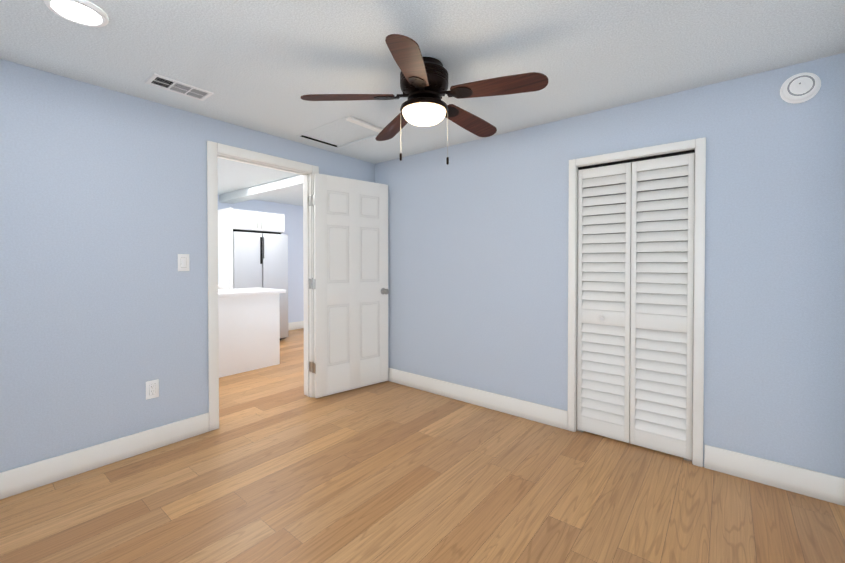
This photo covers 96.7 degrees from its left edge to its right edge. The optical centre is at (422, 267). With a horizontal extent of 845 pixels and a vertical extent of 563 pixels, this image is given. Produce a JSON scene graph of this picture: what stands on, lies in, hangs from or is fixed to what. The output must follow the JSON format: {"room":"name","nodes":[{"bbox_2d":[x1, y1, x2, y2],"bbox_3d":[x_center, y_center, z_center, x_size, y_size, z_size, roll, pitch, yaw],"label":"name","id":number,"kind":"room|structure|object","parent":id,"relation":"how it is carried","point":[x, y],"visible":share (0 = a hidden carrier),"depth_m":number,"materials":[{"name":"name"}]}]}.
{"room":"empty bedroom","nodes":[
{"label":"empty bedroom","id":0,"kind":"room"},
{"bbox_2d":[0,59,374,471],"bbox_3d":[-1.628,0.054,2.774,0.120,2.300,3.640,1,1,39],"label":"wall","id":1,"kind":"structure","parent":0,"point":[103,299],"depth_m":2.28,"materials":[{"name":"blue paint"}]},
{"bbox_2d":[0,413,208,499],"bbox_3d":[-2.095,1.142,2.100,0.018,0.140,1.684,1,1,39],"label":"baseboard","id":2,"kind":"structure","parent":1,"relation":"attached to","point":[21,479],"depth_m":2.26,"materials":[{"name":"white wood"}]},
{"bbox_2d":[146,379,158,399],"bbox_3d":[-1.785,0.808,2.486,0.009,0.118,0.072,1,1,39],"label":"electrical outlet","id":3,"kind":"object","parent":1,"relation":"attached to","point":[152,388],"visible":1,"depth_m":2.48,"materials":[{"name":"white plastic"}]},
{"bbox_2d":[178,254,188,270],"bbox_3d":[-1.664,-0.032,2.622,0.014,0.118,0.072,1,1,39],"label":"light switch","id":4,"kind":"object","parent":1,"relation":"attached to","point":[183,262],"visible":1,"depth_m":2.62,"materials":[{"name":"white plastic"}]},
{"bbox_2d":[207,141,318,430],"bbox_3d":[-1.317,0.137,3.160,0.152,2.125,0.960,1,1,39],"label":"door frame","id":5,"kind":"structure","parent":1,"relation":"attached to","point":[215,150],"depth_m":2.91,"materials":[{"name":"white wood"}]},
{"bbox_2d":[312,173,388,397],"bbox_3d":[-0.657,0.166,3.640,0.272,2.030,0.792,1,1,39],"label":"door","id":6,"kind":"structure","parent":1,"relation":"in","point":[350,285],"depth_m":3.60,"materials":[{"name":"white wood"}]},
{"bbox_2d":[218,284,225,287],"bbox_3d":[-3.530,0.292,5.002,0.616,0.039,1.511,1,1,39],"label":"countertop","id":7,"kind":"structure","parent":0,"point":[219,285],"depth_m":5.40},
{"bbox_2d":[218,195,303,322],"bbox_3d":[-3.521,0.019,5.603,0.120,2.300,4.820,1,1,39],"label":"wall","id":8,"kind":"structure","parent":0,"point":[293,223],"depth_m":6.90,"materials":[{"name":"blue paint"}]},
{"bbox_2d":[218,208,284,233],"bbox_3d":[-2.741,-0.705,5.927,0.665,0.290,0.849,1,1,39],"label":"upper cabinet","id":9,"kind":"object","parent":8,"relation":"attached to","point":[230,220],"depth_m":5.62,"materials":[{"name":"white wood"}]},
{"bbox_2d":[288,321,303,330],"bbox_3d":[-2.380,1.083,6.918,0.018,0.140,1.080,1,1,39],"label":"baseboard","id":10,"kind":"structure","parent":8,"relation":"attached to","point":[293,325],"depth_m":6.95,"materials":[{"name":"white wood"}]},
{"bbox_2d":[0,328,844,562],"bbox_3d":[-0.999,1.248,3.308,6.946,0.100,5.240,1,1,39],"label":"floor","id":11,"kind":"structure","parent":0,"point":[278,466],"depth_m":1.97,"materials":[{"name":"brown wood"}]},
{"bbox_2d":[218,292,281,377],"bbox_3d":[-2.557,0.756,4.067,0.620,0.864,1.830,1,1,39],"label":"kitchen island","id":12,"kind":"object","parent":11,"relation":"on","point":[249,327],"depth_m":4.28,"materials":[{"name":"white wood"}]},
{"bbox_2d":[218,288,285,295],"bbox_3d":[-2.545,0.303,4.077,0.680,0.038,1.930,1,1,39],"label":"island countertop","id":13,"kind":"structure","parent":12,"relation":"on","point":[241,291],"depth_m":4.40,"materials":[{"name":"white stone"}]},
{"bbox_2d":[233,231,287,339],"bbox_3d":[-2.694,0.323,5.902,0.754,1.685,0.850,1,1,39],"label":"fridge","id":14,"kind":"object","parent":11,"relation":"on","point":[260,260],"visible":0.5,"depth_m":5.68,"materials":[{"name":"grey metal"}]},
{"bbox_2d":[0,0,844,205],"bbox_3d":[-0.999,-1.162,3.279,6.946,0.120,5.240,1,1,39],"label":"ceiling","id":15,"kind":"structure","parent":0,"point":[263,66],"depth_m":1.89,"materials":[{"name":"paint"}]},
{"bbox_2d":[44,0,107,26],"bbox_3d":[-1.446,-1.072,1.575,0.200,0.018,0.200,1,1,39],"label":"recessed light","id":16,"kind":"object","parent":15,"relation":"in","point":[85,13],"visible":0.98,"depth_m":1.57,"materials":[{"name":"white plastic"}]},
{"bbox_2d":[145,73,213,100],"bbox_3d":[-1.469,-1.087,2.281,0.170,0.011,0.315,1,1,39],"label":"ceiling vent","id":17,"kind":"object","parent":15,"relation":"in","point":[171,85],"visible":1,"depth_m":2.27,"materials":[{"name":"white metal"}]},
{"bbox_2d":[219,174,302,203],"bbox_3d":[-1.911,-1.066,4.995,3.130,0.115,0.200,1,1,39],"label":"beam","id":18,"kind":"structure","parent":15,"relation":"attached to","point":[288,184],"depth_m":5.08,"materials":[{"name":"paint"}]},
{"bbox_2d":[296,116,382,147],"bbox_3d":[-0.649,-1.104,3.100,0.676,0.052,0.450,1,1,39],"label":"ceiling hatch","id":19,"kind":"object","parent":15,"relation":"attached to","point":[341,131],"visible":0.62,"depth_m":3.10,"materials":[{"name":"paint"}]},
{"bbox_2d":[301,34,547,164],"bbox_3d":[0.048,-0.821,2.050,1.223,0.531,1.205,1,1,39],"label":"fan","id":20,"kind":"object","parent":15,"relation":"hanging from","point":[424,84],"visible":1,"depth_m":1.93,"materials":[{"name":"brown wood"}]},
{"bbox_2d":[375,53,844,477],"bbox_3d":[0.869,0.051,3.019,3.456,2.300,0.120,1,1,39],"label":"wall","id":21,"kind":"structure","parent":0,"point":[478,263],"depth_m":2.26,"materials":[{"name":"blue paint"}]},
{"bbox_2d":[388,367,567,429],"bbox_3d":[0.278,1.126,3.423,2.045,0.140,0.014,1,1,39],"label":"baseboard","id":22,"kind":"structure","parent":21,"relation":"attached to","point":[555,417],"depth_m":3.21,"materials":[{"name":"white wood"}]},
{"bbox_2d":[577,150,694,461],"bbox_3d":[1.402,0.240,2.537,0.691,1.932,0.064,1,1,39],"label":"bifold closet door","id":23,"kind":"structure","parent":21,"relation":"in","point":[634,361],"depth_m":2.52,"materials":[{"name":"white wood"}]},
{"bbox_2d":[567,137,705,466],"bbox_3d":[1.423,0.213,2.562,0.803,1.988,0.136,1,1,39],"label":"trim","id":24,"kind":"structure","parent":21,"relation":"attached to","point":[698,145],"depth_m":2.31,"materials":[{"name":"white wood"}]},
{"bbox_2d":[704,444,843,505],"bbox_3d":[1.931,1.143,2.088,0.585,0.140,0.014,1,1,39],"label":"baseboard","id":25,"kind":"structure","parent":21,"relation":"attached to","point":[787,477],"depth_m":2.07,"materials":[{"name":"white wood"}]},
{"bbox_2d":[780,72,820,103],"bbox_3d":[1.999,-0.953,1.988,0.156,0.156,0.042,1,1,39],"label":"smoke detector","id":26,"kind":"object","parent":21,"relation":"attached to","point":[800,87],"visible":1,"depth_m":1.98,"materials":[{"name":"white plastic"}]}
]}

